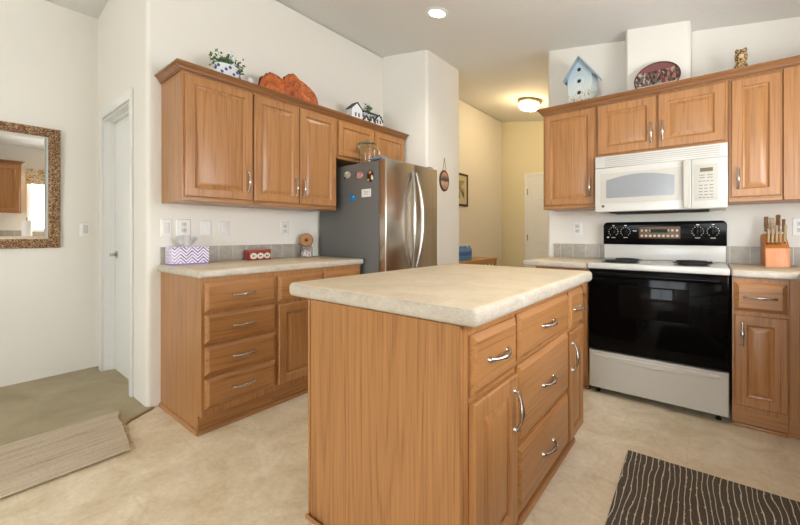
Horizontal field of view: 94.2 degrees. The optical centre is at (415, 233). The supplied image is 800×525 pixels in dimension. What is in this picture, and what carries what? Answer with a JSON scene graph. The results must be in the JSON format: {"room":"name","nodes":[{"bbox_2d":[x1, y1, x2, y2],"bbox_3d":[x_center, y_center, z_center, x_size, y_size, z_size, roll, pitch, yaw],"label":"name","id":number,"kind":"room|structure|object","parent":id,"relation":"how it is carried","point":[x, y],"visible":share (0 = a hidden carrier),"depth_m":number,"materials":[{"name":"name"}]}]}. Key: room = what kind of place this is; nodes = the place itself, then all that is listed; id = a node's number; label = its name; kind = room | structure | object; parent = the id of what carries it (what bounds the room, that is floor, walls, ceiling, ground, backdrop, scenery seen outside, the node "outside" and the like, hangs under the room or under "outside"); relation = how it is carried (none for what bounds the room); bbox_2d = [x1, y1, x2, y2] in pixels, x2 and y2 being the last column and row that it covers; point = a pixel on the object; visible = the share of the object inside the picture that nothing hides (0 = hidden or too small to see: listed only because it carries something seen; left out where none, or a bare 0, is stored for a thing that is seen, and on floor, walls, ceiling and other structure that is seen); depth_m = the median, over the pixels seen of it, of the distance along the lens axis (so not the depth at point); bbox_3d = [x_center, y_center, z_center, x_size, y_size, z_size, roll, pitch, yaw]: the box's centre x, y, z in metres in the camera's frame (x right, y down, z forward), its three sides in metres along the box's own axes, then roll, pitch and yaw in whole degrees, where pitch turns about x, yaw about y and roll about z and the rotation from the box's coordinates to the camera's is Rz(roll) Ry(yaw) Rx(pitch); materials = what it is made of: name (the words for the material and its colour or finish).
{"room":"kitchen","nodes":[
{"label":"kitchen","id":0,"kind":"room"},
{"bbox_2d":[0,0,97,386],"bbox_3d":[-4.166,-0.335,1.237,0.100,2.900,4.990,0,0,38],"label":"wall","id":1,"kind":"structure","parent":0,"point":[49,51],"depth_m":2.88,"materials":[{"name":"paint"}]},
{"bbox_2d":[0,121,60,248],"bbox_3d":[-3.054,-0.348,2.538,0.035,0.915,0.910,0,0,38],"label":"wall mirror","id":2,"kind":"object","parent":1,"relation":"attached to","point":[30,156],"visible":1,"depth_m":2.76,"materials":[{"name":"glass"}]},
{"bbox_2d":[0,130,47,238],"bbox_3d":[-3.055,-0.348,2.539,0.010,0.777,0.772,1,1,38],"label":"mirror glass","id":3,"kind":"object","parent":2,"relation":"attached to","point":[23,154],"depth_m":2.74,"materials":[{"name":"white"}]},
{"bbox_2d":[80,222,90,235],"bbox_3d":[-2.692,-0.035,3.023,0.010,0.116,0.070,0,0,38],"label":"light switch","id":4,"kind":"object","parent":1,"relation":"attached to","point":[85,227],"visible":1,"depth_m":3.02,"materials":[{"name":"white paint"}]},
{"bbox_2d":[98,0,139,401],"bbox_3d":[-2.192,-0.400,2.795,1.080,3.030,0.100,0,0,38],"label":"wall","id":5,"kind":"structure","parent":0,"point":[119,20],"depth_m":2.63,"materials":[{"name":"paint"}]},
{"bbox_2d":[99,88,132,396],"bbox_3d":[-2.244,0.065,2.762,0.838,2.100,0.014,0,0,38],"label":"trim","id":6,"kind":"structure","parent":5,"relation":"attached to","point":[127,96],"depth_m":2.58,"materials":[{"name":"white paint"}]},
{"bbox_2d":[104,102,128,370],"bbox_3d":[-2.201,0.099,2.803,0.714,2.031,0.099,0,0,38],"label":"trim","id":7,"kind":"structure","parent":5,"relation":"attached to","point":[121,113],"depth_m":3.00,"materials":[{"name":"white paint"}]},
{"bbox_2d":[109,115,128,378],"bbox_3d":[-2.192,0.100,2.814,0.687,2.006,0.090,0,0,38],"label":"door","id":8,"kind":"structure","parent":5,"relation":"in","point":[121,254],"depth_m":2.90,"materials":[{"name":"white paint"}]},
{"bbox_2d":[140,0,501,406],"bbox_3d":[-0.156,-0.400,4.413,0.120,3.030,5.160,0,0,38],"label":"wall","id":9,"kind":"structure","parent":0,"point":[270,36],"depth_m":2.87,"materials":[{"name":"paint"}]},
{"bbox_2d":[123,406,153,425],"bbox_3d":[-1.735,1.109,2.127,0.082,0.010,0.498,0,0,22],"label":"trim","id":10,"kind":"structure","parent":9,"relation":"attached to","point":[149,409],"depth_m":2.26,"materials":[{"name":"brown wood"}]},
{"bbox_2d":[160,219,171,236],"bbox_3d":[-1.633,-0.038,2.429,0.010,0.115,0.065,0,0,38],"label":"light switch","id":11,"kind":"object","parent":9,"relation":"attached to","point":[165,224],"visible":1,"depth_m":2.42,"materials":[{"name":"white paint"}]},
{"bbox_2d":[176,219,189,235],"bbox_3d":[-1.571,-0.041,2.509,0.008,0.112,0.087,0,0,38],"label":"wall outlet","id":12,"kind":"object","parent":9,"relation":"attached to","point":[182,225],"visible":0.99,"depth_m":2.50,"materials":[{"name":"white paint"}]},
{"bbox_2d":[181,222,185,232],"bbox_3d":[-1.569,-0.041,2.507,0.002,0.068,0.034,0,0,38],"label":"socket","id":13,"kind":"object","parent":12,"relation":"attached to","point":[183,224],"depth_m":2.51,"materials":[{"name":"white plastic"}]},
{"bbox_2d":[201,221,210,235],"bbox_3d":[-1.483,-0.038,2.622,0.006,0.106,0.070,0,0,38],"label":"light switch","id":14,"kind":"object","parent":9,"relation":"attached to","point":[205,225],"visible":1,"depth_m":2.62,"materials":[{"name":"white paint"}]},
{"bbox_2d":[162,70,252,206],"bbox_3d":[-1.366,-0.586,2.459,0.391,0.778,0.432,0,0,38],"label":"upper cabinet","id":15,"kind":"object","parent":9,"relation":"attached to","point":[207,124],"visible":1,"depth_m":2.33,"materials":[{"name":"brown wood"}]},
{"bbox_2d":[209,48,244,78],"bbox_3d":[-1.268,-1.102,2.489,0.139,0.252,0.214,0,0,38],"label":"ceramic planter","id":16,"kind":"object","parent":15,"relation":"on","point":[225,65],"visible":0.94,"depth_m":2.46,"materials":[{"name":"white ceramic"}]},
{"bbox_2d":[154,58,408,138],"bbox_3d":[-0.873,-0.994,3.100,0.372,0.046,2.127,0,0,38],"label":"crown molding","id":17,"kind":"structure","parent":15,"relation":"attached to","point":[177,65],"depth_m":2.56,"materials":[{"name":"brown wood"}]},
{"bbox_2d":[218,221,228,235],"bbox_3d":[-1.406,-0.038,2.720,0.006,0.106,0.076,0,0,38],"label":"light switch","id":18,"kind":"object","parent":9,"relation":"attached to","point":[223,226],"visible":1,"depth_m":2.71,"materials":[{"name":"white paint"}]},
{"bbox_2d":[160,244,311,263],"bbox_3d":[-1.294,0.143,2.859,0.012,0.112,1.164,0,0,38],"label":"backsplash","id":19,"kind":"structure","parent":9,"relation":"attached to","point":[229,252],"depth_m":2.81,"materials":[{"name":"grey tile"}]},
{"bbox_2d":[234,92,335,211],"bbox_3d":[-1.006,-0.586,2.917,0.391,0.778,0.730,0,0,38],"label":"upper cabinet","id":20,"kind":"object","parent":9,"relation":"attached to","point":[294,147],"visible":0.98,"depth_m":2.78,"materials":[{"name":"brown wood"}]},
{"bbox_2d":[258,72,317,103],"bbox_3d":[-0.974,-1.112,2.879,0.032,0.273,0.535,0,0,38],"label":"slab","id":21,"kind":"object","parent":20,"relation":"on","point":[290,84],"visible":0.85,"depth_m":2.85,"materials":[{"name":"brown wood"}]},
{"bbox_2d":[281,222,288,234],"bbox_3d":[-1.098,-0.041,3.111,0.008,0.112,0.072,0,0,38],"label":"wall outlet","id":22,"kind":"object","parent":9,"relation":"attached to","point":[284,225],"visible":1,"depth_m":3.11,"materials":[{"name":"white paint"}]},
{"bbox_2d":[336,118,403,166],"bbox_3d":[-0.506,-0.804,3.553,0.391,0.342,0.884,0,0,38],"label":"upper cabinet","id":23,"kind":"object","parent":9,"relation":"attached to","point":[348,135],"visible":0.46,"depth_m":3.31,"materials":[{"name":"brown wood"}]},
{"bbox_2d":[345,102,382,125],"bbox_3d":[-0.468,-1.104,3.510,0.118,0.256,0.414,0,0,38],"label":"village","id":24,"kind":"object","parent":23,"relation":"on","point":[355,110],"visible":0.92,"depth_m":3.47,"materials":[{"name":"ceramic"}]},
{"bbox_2d":[459,173,467,206],"bbox_3d":[0.622,-0.630,5.289,0.020,0.470,0.460,0,0,38],"label":"framed picture","id":25,"kind":"object","parent":9,"relation":"attached to","point":[463,178],"visible":0.62,"depth_m":5.37},
{"bbox_2d":[459,180,463,198],"bbox_3d":[0.622,-0.630,5.290,0.001,0.260,0.260,0,0,38],"label":"print","id":26,"kind":"object","parent":25,"relation":"attached to","point":[461,182],"depth_m":5.33},
{"bbox_2d":[0,371,799,524],"bbox_3d":[-0.583,1.165,1.670,5.200,0.100,10.300,0,0,38],"label":"floor","id":27,"kind":"structure","parent":0,"point":[252,469],"depth_m":1.77,"materials":[{"name":"beige tile"}]},
{"bbox_2d":[0,366,151,445],"bbox_3d":[-3.598,1.108,0.778,1.360,0.012,4.950,0,0,38],"label":"carpet","id":28,"kind":"object","parent":27,"relation":"on","point":[32,408],"visible":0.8,"depth_m":2.42,"materials":[{"name":"beige carpet"}]},
{"bbox_2d":[0,410,135,497],"bbox_3d":[-2.136,1.099,1.474,0.560,0.007,1.686,0,0,38],"label":"runner rug","id":29,"kind":"object","parent":28,"relation":"on","point":[26,463],"visible":1,"depth_m":1.88,"materials":[{"name":"beige fabric"}]},
{"bbox_2d":[159,272,275,436],"bbox_3d":[-1.258,0.679,2.373,0.668,0.870,0.462,0,0,38],"label":"base cabinet","id":30,"kind":"object","parent":27,"relation":"on","point":[218,334],"visible":1,"depth_m":2.18,"materials":[{"name":"brown wood"}]},
{"bbox_2d":[157,256,362,277],"bbox_3d":[-1.041,0.222,2.674,0.636,0.043,1.225,0,0,38],"label":"countertop","id":31,"kind":"structure","parent":30,"relation":"on","point":[235,267],"depth_m":2.39,"materials":[{"name":"beige stone"}]},
{"bbox_2d":[165,234,208,264],"bbox_3d":[-1.510,0.102,2.452,0.120,0.195,0.220,0,0,38],"label":"tissue box","id":32,"kind":"object","parent":31,"relation":"on","point":[185,254],"visible":1,"depth_m":2.42,"materials":[{"name":"cardboard"}]},
{"bbox_2d":[244,249,270,259],"bbox_3d":[-1.216,0.161,2.855,0.084,0.078,0.174,0,0,38],"label":"tin","id":33,"kind":"object","parent":31,"relation":"on","point":[252,254],"visible":1,"depth_m":2.82,"materials":[{"name":"red metal"}]},
{"bbox_2d":[299,233,312,256],"bbox_3d":[-0.938,0.099,3.177,0.100,0.202,0.100,0,0,38],"label":"jar","id":34,"kind":"object","parent":31,"relation":"on","point":[306,240],"visible":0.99,"depth_m":3.16,"materials":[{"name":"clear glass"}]},
{"bbox_2d":[272,264,359,405],"bbox_3d":[-0.903,0.679,2.854,0.631,0.870,0.732,0,0,38],"label":"base cabinet","id":35,"kind":"object","parent":27,"relation":"on","point":[291,311],"visible":0.37,"depth_m":2.47,"materials":[{"name":"brown wood"}]},
{"bbox_2d":[320,156,436,273],"bbox_3d":[-0.310,0.252,3.357,0.883,1.725,0.690,0,0,38],"label":"refrigerator","id":36,"kind":"object","parent":27,"relation":"on","point":[394,228],"visible":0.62,"depth_m":3.05,"materials":[{"name":"silver metal"}]},
{"bbox_2d":[344,171,350,178],"bbox_3d":[-0.581,-0.492,3.122,0.083,0.062,0.011,0,0,38],"label":"magnet","id":37,"kind":"object","parent":36,"relation":"attached to","point":[347,174],"visible":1,"depth_m":3.12,"materials":[{"name":"paint"}]},
{"bbox_2d":[349,194,355,200],"bbox_3d":[-0.531,-0.297,3.084,0.084,0.060,0.011,0,0,38],"label":"magnet","id":38,"kind":"object","parent":36,"relation":"attached to","point":[352,197],"visible":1,"depth_m":3.08,"materials":[{"name":"paint"}]},
{"bbox_2d":[355,172,362,178],"bbox_3d":[-0.466,-0.477,3.032,0.092,0.056,0.011,0,0,38],"label":"magnet","id":39,"kind":"object","parent":36,"relation":"attached to","point":[358,175],"visible":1,"depth_m":3.03,"materials":[{"name":"paint"}]},
{"bbox_2d":[362,189,370,196],"bbox_3d":[-0.400,-0.327,2.987,0.106,0.064,0.003,0,0,38],"label":"note card","id":40,"kind":"object","parent":36,"relation":"attached to","point":[365,192],"visible":1,"depth_m":2.98,"materials":[{"name":"white paper"}]},
{"bbox_2d":[358,140,375,162],"bbox_3d":[-0.427,-0.701,3.265,0.158,0.250,0.158,0,0,38],"label":"glass canister","id":41,"kind":"object","parent":36,"relation":"on","point":[367,149],"visible":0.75,"depth_m":3.20,"materials":[{"name":"white"}]},
{"bbox_2d":[367,170,372,181],"bbox_3d":[-0.368,-0.460,2.955,0.072,0.100,0.011,0,0,38],"label":"magnet","id":42,"kind":"object","parent":36,"relation":"attached to","point":[370,172],"visible":1,"depth_m":2.95,"materials":[{"name":"paint"}]},
{"bbox_2d":[305,285,584,524],"bbox_3d":[0.246,0.686,1.709,0.758,0.858,1.245,0,0,38],"label":"kitchen island","id":43,"kind":"object","parent":27,"relation":"on","point":[412,420],"visible":1,"depth_m":1.24,"materials":[{"name":"brown wood"}]},
{"bbox_2d":[289,263,591,326],"bbox_3d":[0.211,0.228,1.761,0.875,0.056,1.280,0,0,38],"label":"island countertop","id":44,"kind":"structure","parent":43,"relation":"on","point":[469,295],"depth_m":1.38,"materials":[{"name":"beige stone"}]},
{"bbox_2d":[459,257,497,265],"bbox_3d":[0.689,0.735,5.084,0.340,0.760,1.240,0,0,38],"label":"table","id":45,"kind":"object","parent":27,"relation":"on","point":[475,260],"visible":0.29,"depth_m":5.18,"materials":[{"name":"brown wood"}]},
{"bbox_2d":[459,244,471,260],"bbox_3d":[0.571,0.251,4.944,0.239,0.206,0.335,0,0,38],"label":"pack","id":46,"kind":"object","parent":45,"relation":"on","point":[465,253],"visible":0.45,"depth_m":4.89,"materials":[{"name":"blue plastic"}]},
{"bbox_2d":[459,245,461,260],"bbox_3d":[0.556,0.251,4.792,0.074,0.206,0.076,0,0,38],"label":"bottle","id":47,"kind":"object","parent":46,"relation":"on","point":[460,249],"depth_m":4.76,"materials":[{"name":"blue plastic"}]},
{"bbox_2d":[461,245,464,260],"bbox_3d":[0.609,0.251,4.860,0.074,0.206,0.076,0,0,38],"label":"bottle","id":48,"kind":"object","parent":46,"relation":"on","point":[462,246],"depth_m":4.83,"materials":[{"name":"blue plastic"}]},
{"bbox_2d":[464,245,468,259],"bbox_3d":[0.662,0.251,4.928,0.074,0.206,0.076,0,0,38],"label":"bottle","id":49,"kind":"object","parent":46,"relation":"on","point":[466,248],"depth_m":4.90,"materials":[{"name":"blue plastic"}]},
{"bbox_2d":[467,245,471,259],"bbox_3d":[0.716,0.251,4.995,0.074,0.206,0.076,0,0,38],"label":"bottle","id":50,"kind":"object","parent":46,"relation":"on","point":[469,248],"depth_m":4.96,"materials":[{"name":"blue plastic"}]},
{"bbox_2d":[536,266,590,388],"bbox_3d":[1.228,0.682,2.947,0.378,0.866,0.619,0,0,38],"label":"base cabinet","id":51,"kind":"object","parent":27,"relation":"on","point":[585,287],"visible":0.11,"depth_m":2.63,"materials":[{"name":"brown wood"}]},
{"bbox_2d":[523,257,600,268],"bbox_3d":[1.200,0.228,2.983,0.470,0.042,0.597,0,0,38],"label":"countertop","id":52,"kind":"structure","parent":51,"relation":"on","point":[564,262],"depth_m":2.81,"materials":[{"name":"beige stone"}]},
{"bbox_2d":[588,220,729,420],"bbox_3d":[1.675,0.512,2.582,0.766,1.205,0.616,0,0,38],"label":"electric range","id":53,"kind":"object","parent":27,"relation":"on","point":[659,330],"visible":1,"depth_m":2.40,"materials":[{"name":"black glass"}]},
{"bbox_2d":[588,258,729,275],"bbox_3d":[1.660,0.214,2.563,0.762,0.056,0.525,0,0,38],"label":"cooktop","id":54,"kind":"object","parent":53,"relation":"in","point":[651,266],"depth_m":2.43,"materials":[{"name":"white metal"}]},
{"bbox_2d":[605,450,799,524],"bbox_3d":[0.951,1.110,1.159,0.672,0.008,1.350,0,0,37],"label":"striped rug","id":55,"kind":"object","parent":27,"relation":"on","point":[649,490],"visible":1,"depth_m":1.54,"materials":[{"name":"brown fabric"}]},
{"bbox_2d":[729,273,789,437],"bbox_3d":[2.082,0.682,2.276,0.236,0.866,0.619,0,0,38],"label":"base cabinet","id":56,"kind":"object","parent":27,"relation":"on","point":[759,308],"visible":0.98,"depth_m":2.07,"materials":[{"name":"brown wood"}]},
{"bbox_2d":[727,263,799,280],"bbox_3d":[2.346,0.228,2.082,0.901,0.042,0.597,0,0,38],"label":"countertop","id":57,"kind":"structure","parent":56,"relation":"on","point":[736,270],"depth_m":2.08,"materials":[{"name":"beige stone"}]},
{"bbox_2d":[760,234,789,266],"bbox_3d":[2.278,0.104,2.356,0.112,0.205,0.163,0,0,34],"label":"knife block","id":58,"kind":"object","parent":57,"relation":"on","point":[771,255],"visible":0.87,"depth_m":2.31,"materials":[{"name":"brown wood"}]},
{"bbox_2d":[764,216,767,231],"bbox_3d":[2.264,-0.062,2.400,0.023,0.099,0.036,0,0,38],"label":"kitchen knife","id":59,"kind":"object","parent":58,"relation":"on","point":[765,217],"visible":0.9,"depth_m":2.39,"materials":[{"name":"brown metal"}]},
{"bbox_2d":[767,229,769,243],"bbox_3d":[2.202,0.018,2.318,0.014,0.098,0.025,0,0,38],"label":"kitchen knife","id":60,"kind":"object","parent":58,"relation":"in","point":[768,230],"visible":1,"depth_m":2.31,"materials":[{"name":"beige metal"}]},
{"bbox_2d":[770,218,774,233],"bbox_3d":[2.264,-0.049,2.357,0.021,0.104,0.035,0,0,38],"label":"kitchen knife","id":61,"kind":"object","parent":58,"relation":"in","point":[771,219],"visible":0.69,"depth_m":2.35,"materials":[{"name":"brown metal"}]},
{"bbox_2d":[771,229,773,243],"bbox_3d":[2.216,0.018,2.307,0.014,0.098,0.025,0,0,38],"label":"kitchen knife","id":62,"kind":"object","parent":58,"relation":"in","point":[772,230],"visible":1,"depth_m":2.30,"materials":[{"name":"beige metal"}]},
{"bbox_2d":[775,229,777,243],"bbox_3d":[2.231,0.018,2.296,0.014,0.098,0.025,0,0,38],"label":"kitchen knife","id":63,"kind":"object","parent":58,"relation":"in","point":[776,230],"visible":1,"depth_m":2.29,"materials":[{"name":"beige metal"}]},
{"bbox_2d":[775,215,780,231],"bbox_3d":[2.308,-0.067,2.365,0.025,0.109,0.038,0,0,38],"label":"kitchen knife","id":64,"kind":"object","parent":58,"relation":"on","point":[778,217],"visible":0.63,"depth_m":2.36,"materials":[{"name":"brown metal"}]},
{"bbox_2d":[779,229,781,243],"bbox_3d":[2.245,0.018,2.285,0.014,0.098,0.025,0,0,38],"label":"kitchen knife","id":65,"kind":"object","parent":58,"relation":"in","point":[780,230],"visible":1,"depth_m":2.28,"materials":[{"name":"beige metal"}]},
{"bbox_2d":[782,219,785,231],"bbox_3d":[2.323,-0.051,2.345,0.018,0.083,0.028,0,0,38],"label":"kitchen knife","id":66,"kind":"object","parent":58,"relation":"in","point":[783,220],"visible":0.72,"depth_m":2.34,"materials":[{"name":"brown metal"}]},
{"bbox_2d":[783,225,786,243],"bbox_3d":[2.260,0.004,2.272,0.016,0.113,0.028,0,0,38],"label":"kitchen knife","id":67,"kind":"object","parent":58,"relation":"in","point":[784,226],"visible":1,"depth_m":2.27,"materials":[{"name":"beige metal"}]},
{"bbox_2d":[788,280,799,439],"bbox_3d":[2.449,0.682,2.021,0.654,0.866,0.566,0,0,38],"label":"base cabinet","id":68,"kind":"object","parent":27,"relation":"on","point":[794,423],"visible":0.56,"depth_m":1.99,"materials":[{"name":"brown wood"}]},
{"bbox_2d":[383,50,458,264],"bbox_3d":[0.067,-0.407,4.116,0.598,3.044,0.621,0,0,38],"label":"wall","id":69,"kind":"structure","parent":0,"point":[421,89],"depth_m":3.89,"materials":[{"name":"paint"}]},
{"bbox_2d":[439,158,448,190],"bbox_3d":[0.301,-0.622,3.916,0.014,0.354,0.176,0,0,38],"label":"plaque","id":70,"kind":"object","parent":69,"relation":"attached to","point":[443,178],"visible":1,"depth_m":3.91,"materials":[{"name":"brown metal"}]},
{"bbox_2d":[441,172,448,189],"bbox_3d":[0.304,-0.557,3.914,0.001,0.186,0.146,0,0,38],"label":"picture","id":71,"kind":"object","parent":70,"relation":"attached to","point":[444,175],"depth_m":3.91},
{"bbox_2d":[45,0,799,121],"bbox_3d":[-0.583,-1.657,1.670,5.200,0.747,10.300,0,0,38],"label":"ceiling","id":72,"kind":"structure","parent":0,"point":[499,49],"depth_m":3.07,"materials":[{"name":"paint"}]},
{"bbox_2d":[425,7,448,18],"bbox_3d":[0.168,-1.744,2.937,0.193,0.036,0.195,0,0,43],"label":"recessed light","id":73,"kind":"object","parent":72,"relation":"in","point":[435,12],"visible":1,"depth_m":2.92,"materials":[{"name":"white glass"}]},
{"bbox_2d":[518,97,541,111],"bbox_3d":[1.519,-1.713,4.954,0.311,0.174,0.315,0,0,43],"label":"flush ceiling light","id":74,"kind":"object","parent":72,"relation":"attached to","point":[529,104],"visible":1,"depth_m":4.86,"materials":[{"name":"white glass"}]},
{"bbox_2d":[502,121,543,266],"bbox_3d":[2.157,-0.407,5.940,1.870,3.044,0.100,0,0,38],"label":"wall","id":75,"kind":"structure","parent":0,"point":[522,141],"depth_m":6.24,"materials":[{"name":"paint"}]},
{"bbox_2d":[525,172,543,266],"bbox_3d":[2.145,0.062,5.873,0.875,2.105,0.020,0,0,38],"label":"trim","id":76,"kind":"structure","parent":75,"relation":"attached to","point":[527,175],"depth_m":6.12,"materials":[{"name":"white paint"}]},
{"bbox_2d":[527,175,547,267],"bbox_3d":[2.117,0.086,5.848,0.772,2.037,0.092,0,0,38],"label":"door","id":77,"kind":"structure","parent":75,"relation":"in","point":[537,237],"depth_m":6.00,"materials":[{"name":"white paint"}]},
{"bbox_2d":[626,21,691,98],"bbox_3d":[1.806,-1.262,2.771,0.404,0.572,0.182,0,0,38],"label":"wall","id":78,"kind":"structure","parent":0,"point":[672,42],"depth_m":2.69,"materials":[{"name":"paint"}]},
{"bbox_2d":[596,80,727,157],"bbox_3d":[1.753,-0.770,2.687,0.768,0.410,0.379,0,0,38],"label":"upper cabinet","id":79,"kind":"object","parent":78,"relation":"attached to","point":[697,115],"visible":0.96,"depth_m":2.54,"materials":[{"name":"brown wood"}]},
{"bbox_2d":[634,61,680,88],"bbox_3d":[1.710,-1.106,2.636,0.281,0.246,0.073,0,0,38],"label":"oval plate","id":80,"kind":"object","parent":79,"relation":"on","point":[661,72],"visible":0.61,"depth_m":2.64,"materials":[{"name":"multicoloured ceramic"}]},
{"bbox_2d":[595,142,727,214],"bbox_3d":[1.738,-0.358,2.663,0.754,0.414,0.434,0,0,38],"label":"microwave","id":81,"kind":"object","parent":79,"relation":"attached to","point":[694,179],"visible":1,"depth_m":2.49,"materials":[{"name":"white plastic"}]},
{"bbox_2d":[548,17,799,265],"bbox_3d":[2.834,-0.271,3.712,2.152,2.770,2.567,0,0,38],"label":"wall","id":82,"kind":"structure","parent":0,"point":[713,50],"depth_m":2.67,"materials":[{"name":"paint"}]},
{"bbox_2d":[544,105,595,211],"bbox_3d":[1.293,-0.586,3.048,0.399,0.778,0.379,0,0,38],"label":"upper cabinet","id":83,"kind":"object","parent":82,"relation":"attached to","point":[569,136],"visible":0.92,"depth_m":2.92,"materials":[{"name":"brown wood"}]},
{"bbox_2d":[563,56,601,110],"bbox_3d":[1.323,-1.181,2.952,0.236,0.411,0.180,0,0,44],"label":"birdhouse","id":84,"kind":"object","parent":83,"relation":"on","point":[581,80],"visible":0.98,"depth_m":2.90,"materials":[{"name":"grey paint"}]},
{"bbox_2d":[537,55,799,115],"bbox_3d":[1.837,-0.994,2.423,2.106,0.046,0.058,0,0,38],"label":"crown molding","id":85,"kind":"structure","parent":83,"relation":"attached to","point":[792,61],"depth_m":2.47,"materials":[{"name":"brown wood"}]},
{"bbox_2d":[573,222,581,234],"bbox_3d":[1.394,-0.043,3.205,0.075,0.116,0.008,0,0,38],"label":"wall outlet","id":86,"kind":"object","parent":82,"relation":"attached to","point":[577,226],"visible":1,"depth_m":3.20,"materials":[{"name":"white plastic"}]},
{"bbox_2d":[554,243,603,257],"bbox_3d":[1.402,0.147,3.197,0.420,0.118,0.012,0,0,38],"label":"tile backsplash","id":87,"kind":"structure","parent":82,"relation":"attached to","point":[560,250],"depth_m":3.19,"materials":[{"name":"grey tile"}]},
{"bbox_2d":[728,69,782,204],"bbox_3d":[2.153,-0.586,2.373,0.246,0.778,0.379,0,0,38],"label":"upper cabinet","id":88,"kind":"object","parent":82,"relation":"attached to","point":[755,101],"visible":0.96,"depth_m":2.25,"materials":[{"name":"brown wood"}]},
{"bbox_2d":[734,47,747,77],"bbox_3d":[2.077,-1.081,2.371,0.076,0.211,0.087,0,0,38],"label":"figurine","id":89,"kind":"object","parent":88,"relation":"on","point":[741,55],"visible":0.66,"depth_m":2.35,"materials":[{"name":"brown ceramic"}]},
{"bbox_2d":[726,246,799,265],"bbox_3d":[2.521,0.147,2.318,0.893,0.118,0.012,0,0,38],"label":"tile backsplash","id":90,"kind":"structure","parent":82,"relation":"attached to","point":[734,254],"depth_m":2.52,"materials":[{"name":"grey tile"}]},
{"bbox_2d":[776,65,799,203],"bbox_3d":[2.520,-0.586,2.109,0.654,0.778,0.340,0,0,38],"label":"upper cabinet","id":91,"kind":"object","parent":82,"relation":"attached to","point":[791,75],"visible":0.81,"depth_m":2.16,"materials":[{"name":"brown wood"}]},
{"bbox_2d":[792,218,799,235],"bbox_3d":[2.457,-0.043,2.370,0.075,0.116,0.008,0,0,38],"label":"wall outlet","id":92,"kind":"object","parent":82,"relation":"attached to","point":[795,221],"visible":1,"depth_m":2.38,"materials":[{"name":"white plastic"}]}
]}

